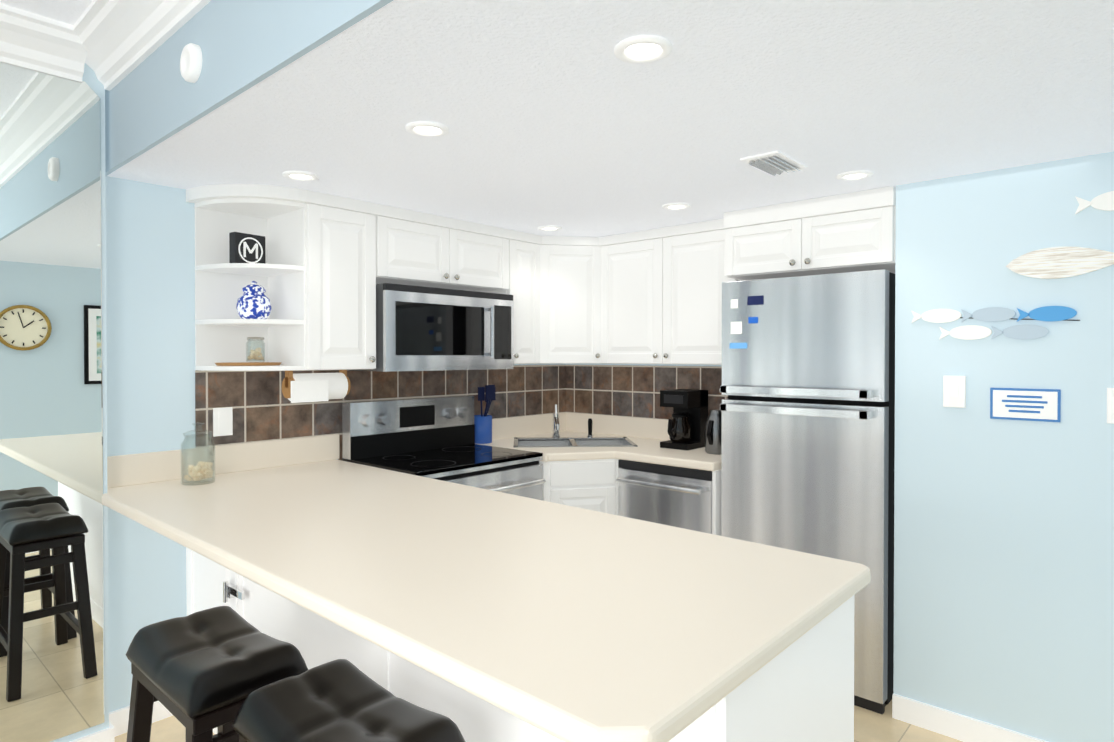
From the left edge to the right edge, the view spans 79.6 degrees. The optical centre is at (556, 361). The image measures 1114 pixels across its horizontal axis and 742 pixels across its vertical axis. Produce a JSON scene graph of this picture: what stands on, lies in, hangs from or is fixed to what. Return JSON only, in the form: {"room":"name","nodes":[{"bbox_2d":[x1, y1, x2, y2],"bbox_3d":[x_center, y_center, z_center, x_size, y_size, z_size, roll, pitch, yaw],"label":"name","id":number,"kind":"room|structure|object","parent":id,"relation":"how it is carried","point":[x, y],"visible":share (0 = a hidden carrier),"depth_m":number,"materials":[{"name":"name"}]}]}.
{"room":"kitchen","nodes":[
{"label":"kitchen","id":0,"kind":"room"},
{"bbox_2d":[0,0,92,24],"bbox_3d":[-0.747,-1.151,1.022,3.850,0.150,7.200,0,1,42],"label":"ceiling","id":1,"kind":"structure","parent":0,"point":[70,12],"depth_m":2.05,"materials":[{"name":"white paint"}]},
{"bbox_2d":[105,0,392,175],"bbox_3d":[-0.410,-0.873,1.317,3.340,0.412,0.015,0,1,42],"label":"soffit","id":2,"kind":"structure","parent":1,"relation":"attached to","point":[154,99],"depth_m":1.74,"materials":[{"name":"blue paint"}]},
{"bbox_2d":[180,43,201,82],"bbox_3d":[-0.997,-0.814,1.817,0.100,0.100,0.026,0,1,42],"label":"smoke detector","id":3,"kind":"object","parent":2,"relation":"attached to","point":[191,63],"visible":1,"depth_m":1.80,"materials":[{"name":"white plastic"}]},
{"bbox_2d":[51,505,108,741],"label":"wall","id":4,"kind":"structure","parent":0,"point":[105,725],"depth_m":2.35,"materials":[{"name":"blue paint"}]},
{"bbox_2d":[70,728,109,741],"bbox_3d":[-2.854,1.350,0.936,0.013,0.090,3.820,0,1,42],"label":"baseboard","id":5,"kind":"structure","parent":4,"relation":"attached to","point":[102,735],"depth_m":2.33,"materials":[{"name":"white wood"}]},
{"bbox_2d":[109,721,113,741],"bbox_3d":[-1.611,1.336,2.395,0.115,0.090,0.013,0,1,42],"label":"baseboard","id":6,"kind":"structure","parent":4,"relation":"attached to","point":[111,726],"depth_m":2.36,"materials":[{"name":"white wood"}]},
{"bbox_2d":[82,63,106,493],"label":"wall","id":7,"kind":"structure","parent":0,"point":[92,81],"depth_m":2.34,"materials":[{"name":"blue paint"}]},
{"bbox_2d":[0,3,87,82],"bbox_3d":[-2.832,-1.007,0.846,0.135,0.135,3.750,0,1,42],"label":"crown molding","id":8,"kind":"structure","parent":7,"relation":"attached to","point":[38,43],"depth_m":2.15,"materials":[{"name":"white wood"}]},
{"bbox_2d":[0,62,103,741],"bbox_3d":[-2.291,0.159,1.551,0.006,2.230,2.105,0,1,42],"label":"mirror","id":9,"kind":"object","parent":7,"relation":"attached to","point":[51,579],"visible":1,"depth_m":2.22,"materials":[{"name":"clear glass"}]},
{"bbox_2d":[105,176,565,712],"bbox_3d":[-0.661,0.069,3.658,0.150,2.600,3.180,0,1,42],"label":"wall","id":10,"kind":"structure","parent":0,"point":[150,282],"depth_m":2.54,"materials":[{"name":"blue paint"}]},
{"bbox_2d":[109,701,172,736],"bbox_3d":[-1.563,1.335,2.544,0.013,0.090,0.298,0,1,42],"label":"baseboard","id":11,"kind":"structure","parent":10,"relation":"attached to","point":[118,719],"depth_m":2.49,"materials":[{"name":"white wood"}]},
{"bbox_2d":[73,0,210,90],"bbox_3d":[-0.418,-1.010,1.222,3.225,0.135,0.135,0,1,42],"label":"crown molding","id":12,"kind":"structure","parent":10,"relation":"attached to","point":[121,39],"depth_m":2.04,"materials":[{"name":"white wood"}]},
{"bbox_2d":[262,188,381,370],"bbox_3d":[-1.012,-0.326,2.881,0.355,0.713,0.320,0,1,42],"label":"upper cabinet","id":13,"kind":"object","parent":10,"relation":"attached to","point":[322,270],"depth_m":2.75,"materials":[{"name":"white wood"}]},
{"bbox_2d":[229,232,265,263],"bbox_3d":[-1.246,-0.448,2.694,0.042,0.130,0.130,0,1,34],"label":"decor","id":14,"kind":"object","parent":13,"relation":"on","point":[246,248],"visible":0.98,"depth_m":2.67,"materials":[{"name":"black"}]},
{"bbox_2d":[215,362,281,365],"bbox_3d":[-1.235,0.008,2.682,0.176,0.012,0.256,0,1,42],"label":"tray","id":15,"kind":"object","parent":13,"relation":"on","point":[248,364],"visible":1,"depth_m":2.62,"materials":[{"name":"brown wood"}]},
{"bbox_2d":[246,337,264,361],"bbox_3d":[-1.227,-0.051,2.721,0.071,0.103,0.072,0,1,42],"label":"jar","id":16,"kind":"object","parent":15,"relation":"on","point":[253,355],"visible":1,"depth_m":2.71,"materials":[{"name":"clear glass"}]},
{"bbox_2d":[236,281,271,318],"bbox_3d":[-1.226,-0.248,2.705,0.132,0.160,0.132,0,1,42],"label":"jar","id":17,"kind":"object","parent":13,"relation":"on","point":[253,301],"visible":0.85,"depth_m":2.66,"materials":[{"name":"blue ceramic"}]},
{"bbox_2d":[282,370,350,402],"bbox_3d":[-1.036,0.099,2.880,0.128,0.134,0.280,0,1,42],"label":"paper towel holder","id":18,"kind":"object","parent":13,"relation":"attached to","point":[307,387],"visible":0.98,"depth_m":2.82,"materials":[{"name":"white paper"}]},
{"bbox_2d":[107,413,565,488],"bbox_3d":[-0.799,0.394,3.381,0.016,0.114,2.578,0,1,42],"label":"backsplash","id":19,"kind":"structure","parent":10,"relation":"attached to","point":[129,469],"depth_m":2.83,"materials":[{"name":"beige stone"}]},
{"bbox_2d":[213,407,232,436],"bbox_3d":[-1.370,0.245,2.741,0.006,0.115,0.075,0,1,42],"label":"electrical outlet plate","id":20,"kind":"object","parent":19,"relation":"attached to","point":[222,421],"visible":1,"depth_m":2.74,"materials":[{"name":"white plastic"}]},
{"bbox_2d":[382,204,461,288],"bbox_3d":[-0.757,-0.528,3.163,0.355,0.313,0.442,0,1,42],"label":"upper cabinet","id":21,"kind":"object","parent":10,"relation":"attached to","point":[422,249],"depth_m":3.06,"materials":[{"name":"white wood"}]},
{"bbox_2d":[347,283,513,371],"bbox_3d":[-0.606,-0.152,3.264,0.432,0.380,0.766,0,1,42],"label":"microwave","id":22,"kind":"object","parent":21,"relation":"attached to","point":[419,328],"visible":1,"depth_m":3.08,"materials":[{"name":"silver metal"}]},
{"bbox_2d":[450,220,509,293],"bbox_3d":[-0.525,-0.531,3.422,0.355,0.313,0.442,0,1,42],"label":"upper cabinet","id":23,"kind":"object","parent":10,"relation":"attached to","point":[485,248],"depth_m":3.35,"materials":[{"name":"white wood"}]},
{"bbox_2d":[502,229,537,363],"bbox_3d":[-0.277,-0.341,3.679,0.382,0.698,0.270,0,1,42],"label":"upper cabinet","id":24,"kind":"object","parent":10,"relation":"attached to","point":[523,245],"depth_m":3.55,"materials":[{"name":"white wood"}]},
{"bbox_2d":[538,235,605,363],"bbox_3d":[0.066,-0.343,3.888,0.613,0.698,0.656,0,1,42],"label":"upper cabinet","id":25,"kind":"object","parent":10,"relation":"attached to","point":[571,269],"depth_m":3.67,"materials":[{"name":"white wood"}]},
{"bbox_2d":[114,700,962,741],"bbox_3d":[-0.747,1.444,1.047,3.850,0.100,7.200,0,1,42],"label":"floor","id":26,"kind":"structure","parent":0,"point":[870,726],"depth_m":2.50,"materials":[{"name":"tile"}]},
{"bbox_2d":[186,553,221,733],"bbox_3d":[-1.072,0.938,2.706,0.518,0.880,0.650,0,1,42],"label":"base cabinet","id":27,"kind":"object","parent":26,"relation":"on","point":[203,582],"depth_m":2.50,"materials":[{"name":"beige wood"}]},
{"bbox_2d":[126,606,308,741],"bbox_3d":[-0.859,1.038,1.681,0.552,0.708,0.308,0,1,42],"label":"stool","id":28,"kind":"object","parent":26,"relation":"on","point":[200,676],"visible":0.96,"depth_m":1.60,"materials":[{"name":"black leather"}]},
{"bbox_2d":[222,573,373,680],"bbox_3d":[-0.576,0.942,2.260,0.937,0.880,0.650,0,1,42],"label":"peninsula base panel","id":29,"kind":"object","parent":26,"relation":"on","point":[318,644],"depth_m":2.05,"materials":[{"name":"beige"}]},
{"bbox_2d":[232,659,464,741],"bbox_3d":[-0.423,1.041,1.351,0.552,0.708,0.308,0,1,42],"label":"stool","id":30,"kind":"object","parent":26,"relation":"on","point":[341,700],"visible":1,"depth_m":1.35,"materials":[{"name":"black leather"}]},
{"bbox_2d":[342,395,545,499],"bbox_3d":[-0.512,0.771,3.190,0.647,1.165,0.750,0,1,42],"label":"stove","id":31,"kind":"object","parent":26,"relation":"on","point":[432,437],"visible":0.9,"depth_m":3.20,"materials":[{"name":"silver metal"}]},
{"bbox_2d":[479,429,669,512],"bbox_3d":[0.076,0.909,3.754,0.825,0.918,0.860,0,1,42],"label":"base cabinet","id":32,"kind":"object","parent":26,"relation":"on","point":[561,449],"depth_m":3.37,"materials":[{"name":"beige wood"}]},
{"bbox_2d":[578,445,720,472],"bbox_3d":[0.279,0.469,3.566,1.373,0.040,0.863,0,1,42],"label":"countertop","id":33,"kind":"structure","parent":32,"relation":"on","point":[697,458],"depth_m":3.31,"materials":[{"name":"beige stone"}]},
{"bbox_2d":[474,385,495,443],"bbox_3d":[-0.406,0.286,3.705,0.121,0.322,0.146,0,1,42],"label":"utensil crock","id":34,"kind":"object","parent":33,"relation":"on","point":[482,422],"visible":0.94,"depth_m":3.65,"materials":[{"name":"blue ceramic"}]},
{"bbox_2d":[513,404,637,447],"bbox_3d":[0.090,0.432,3.734,0.750,0.361,0.750,0,1,42],"label":"sink","id":35,"kind":"object","parent":33,"relation":"in","point":[557,439],"depth_m":3.88,"materials":[{"name":"silver metal"}]},
{"bbox_2d":[660,389,707,449],"bbox_3d":[0.657,0.299,3.515,0.165,0.300,0.255,0,1,42],"label":"coffee maker","id":36,"kind":"object","parent":33,"relation":"on","point":[686,427],"visible":1,"depth_m":3.47,"materials":[{"name":"black plastic"}]},
{"bbox_2d":[705,410,721,454],"bbox_3d":[0.783,0.344,3.300,0.116,0.215,0.144,0,1,42],"label":"carafe","id":37,"kind":"object","parent":33,"relation":"on","point":[713,428],"visible":0.77,"depth_m":3.26,"materials":[{"name":"silver metal"}]},
{"bbox_2d":[374,605,853,741],"bbox_3d":[0.124,0.948,1.631,0.944,0.880,0.650,0,1,42],"label":"base cabinet","id":38,"kind":"object","parent":26,"relation":"on","point":[808,696],"depth_m":1.41,"materials":[{"name":"beige wood"}]},
{"bbox_2d":[102,457,870,741],"bbox_3d":[-0.472,0.484,1.979,2.376,0.040,0.968,0,1,42],"label":"countertop","id":39,"kind":"structure","parent":38,"relation":"on","point":[566,623],"depth_m":1.43,"materials":[{"name":"beige stone"}]},
{"bbox_2d":[181,422,214,485],"bbox_3d":[-1.362,0.343,2.537,0.116,0.232,0.116,0,1,42],"label":"shell jar","id":40,"kind":"object","parent":39,"relation":"on","point":[200,471],"visible":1,"depth_m":2.52,"materials":[{"name":"clear glass"}]},
{"bbox_2d":[616,459,711,533],"bbox_3d":[0.659,0.934,3.388,0.523,0.875,0.582,0,1,42],"label":"dishwasher","id":41,"kind":"object","parent":26,"relation":"on","point":[679,497],"visible":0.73,"depth_m":3.19,"materials":[{"name":"silver metal"}]},
{"bbox_2d":[720,269,894,714],"bbox_3d":[1.227,0.507,3.055,0.690,1.735,0.810,0,1,42],"label":"fridge","id":42,"kind":"object","parent":26,"relation":"on","point":[807,406],"visible":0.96,"depth_m":2.73,"materials":[{"name":"silver metal"}]},
{"bbox_2d":[107,0,1113,236],"bbox_3d":[0.647,-0.885,2.494,3.340,0.410,3.150,0,1,42],"label":"ceiling","id":43,"kind":"structure","parent":0,"point":[557,113],"depth_m":1.77,"materials":[{"name":"white paint"}]},
{"bbox_2d":[282,171,318,180],"bbox_3d":[-0.932,-0.674,2.429,0.123,0.009,0.123,0,1,36],"label":"recessed light","id":44,"kind":"object","parent":43,"relation":"in","point":[294,175],"depth_m":2.43,"materials":[{"name":"white"}]},
{"bbox_2d":[405,121,448,136],"bbox_3d":[-0.374,-0.669,1.928,0.123,0.009,0.123,0,1,18],"label":"recessed light","id":45,"kind":"object","parent":43,"relation":"in","point":[419,128],"depth_m":1.92,"materials":[{"name":"white"}]},
{"bbox_2d":[538,225,561,230],"bbox_3d":[-0.036,-0.683,3.426,0.123,0.009,0.123,0,1,36],"label":"recessed light","id":46,"kind":"object","parent":43,"relation":"in","point":[549,227],"depth_m":3.41,"materials":[{"name":"white plastic"}]},
{"bbox_2d":[614,35,672,63],"bbox_3d":[0.184,-0.664,1.427,0.123,0.009,0.123,0,1,36],"label":"recessed light","id":47,"kind":"object","parent":43,"relation":"in","point":[640,49],"depth_m":1.42,"materials":[{"name":"white"}]},
{"bbox_2d":[662,203,690,209],"bbox_3d":[0.522,-0.679,2.925,0.123,0.009,0.123,0,1,18],"label":"recessed light","id":48,"kind":"object","parent":43,"relation":"in","point":[670,206],"depth_m":2.91,"materials":[{"name":"white plastic"}]},
{"bbox_2d":[740,151,807,175],"bbox_3d":[0.741,-0.668,2.271,0.130,0.017,0.250,0,1,42],"label":"ceiling vent","id":49,"kind":"object","parent":43,"relation":"in","point":[773,163],"visible":1,"depth_m":2.25,"materials":[{"name":"white metal"}]},
{"bbox_2d":[836,170,873,180],"bbox_3d":[1.080,-0.674,2.424,0.123,0.009,0.123,0,1,36],"label":"recessed light","id":50,"kind":"object","parent":43,"relation":"in","point":[858,174],"depth_m":2.41,"materials":[{"name":"white"}]},
{"bbox_2d":[566,363,721,366],"bbox_3d":[0.602,0.066,3.956,1.330,2.600,0.150,0,1,42],"label":"wall","id":51,"kind":"structure","parent":0,"point":[645,364],"depth_m":3.90,"materials":[{"name":"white paint"}]},
{"bbox_2d":[566,413,668,436],"bbox_3d":[0.568,0.389,3.875,1.357,0.114,0.016,0,1,42],"label":"backsplash","id":52,"kind":"structure","parent":51,"relation":"attached to","point":[640,426],"depth_m":4.03,"materials":[{"name":"beige stone"}]},
{"bbox_2d":[606,230,645,363],"bbox_3d":[0.508,-0.341,3.672,0.484,0.698,0.386,0,1,42],"label":"upper cabinet","id":53,"kind":"object","parent":51,"relation":"attached to","point":[625,252],"depth_m":3.58,"materials":[{"name":"white wood"}]},
{"bbox_2d":[646,219,725,364],"bbox_3d":[0.780,-0.338,3.428,0.464,0.698,0.386,0,1,42],"label":"upper cabinet","id":54,"kind":"object","parent":51,"relation":"attached to","point":[652,296],"depth_m":3.34,"materials":[{"name":"white wood"}]},
{"bbox_2d":[718,203,797,281],"bbox_3d":[1.173,-0.539,3.216,0.401,0.293,0.778,0,1,42],"label":"upper cabinet","id":55,"kind":"object","parent":51,"relation":"attached to","point":[752,241],"depth_m":2.97,"materials":[{"name":"white wood"}]},
{"bbox_2d":[893,151,1113,741],"bbox_3d":[2.032,0.080,2.469,1.235,2.600,0.790,0,1,42],"label":"wall","id":56,"kind":"structure","parent":0,"point":[1003,573],"depth_m":2.35,"materials":[{"name":"blue paint"}]},
{"bbox_2d":[786,186,895,275],"bbox_3d":[1.410,-0.537,3.004,0.401,0.293,0.778,0,1,42],"label":"upper cabinet","id":57,"kind":"object","parent":56,"relation":"attached to","point":[853,231],"depth_m":2.72,"materials":[{"name":"white wood"}]},
{"bbox_2d":[943,376,965,407],"bbox_3d":[1.452,0.108,2.441,0.070,0.115,0.024,0,1,42],"label":"light switch","id":58,"kind":"object","parent":56,"relation":"attached to","point":[954,391],"visible":0.96,"depth_m":2.43,"materials":[{"name":"white plastic"}]},
{"bbox_2d":[892,693,1046,741],"bbox_3d":[1.763,1.338,2.183,1.235,0.090,0.013,0,1,42],"label":"baseboard","id":59,"kind":"structure","parent":56,"relation":"attached to","point":[957,726],"depth_m":2.46,"materials":[{"name":"white wood"}]},
{"bbox_2d":[911,306,1079,339],"bbox_3d":[1.535,-0.136,2.369,0.502,0.116,0.016,0,1,42],"label":"decor","id":60,"kind":"object","parent":56,"relation":"attached to","point":[1047,313],"depth_m":2.35,"materials":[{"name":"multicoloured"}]},
{"bbox_2d":[990,388,1060,421],"bbox_3d":[1.614,0.147,2.308,0.200,0.110,0.007,0,1,42],"label":"sign","id":61,"kind":"object","parent":56,"relation":"attached to","point":[1044,405],"visible":1,"depth_m":2.30,"materials":[{"name":"white plastic"}]},
{"bbox_2d":[1006,246,1113,278],"bbox_3d":[1.678,-0.332,2.239,0.287,0.106,0.016,0,1,42],"label":"decor","id":62,"kind":"object","parent":56,"relation":"attached to","point":[1056,262],"depth_m":2.23,"materials":[{"name":"white wood"}]},
{"bbox_2d":[1075,191,1113,213],"bbox_3d":[1.748,-0.515,2.174,0.097,0.061,0.016,0,1,42],"label":"decor","id":63,"kind":"object","parent":56,"relation":"attached to","point":[1105,201],"depth_m":2.16,"materials":[{"name":"white wood"}]},
{"bbox_2d":[1107,388,1113,423],"bbox_3d":[1.821,0.141,2.119,0.120,0.115,0.010,0,1,42],"label":"switch plate","id":64,"kind":"object","parent":56,"relation":"attached to","point":[1110,405],"visible":1,"depth_m":2.15,"materials":[{"name":"white plastic"}]}
]}

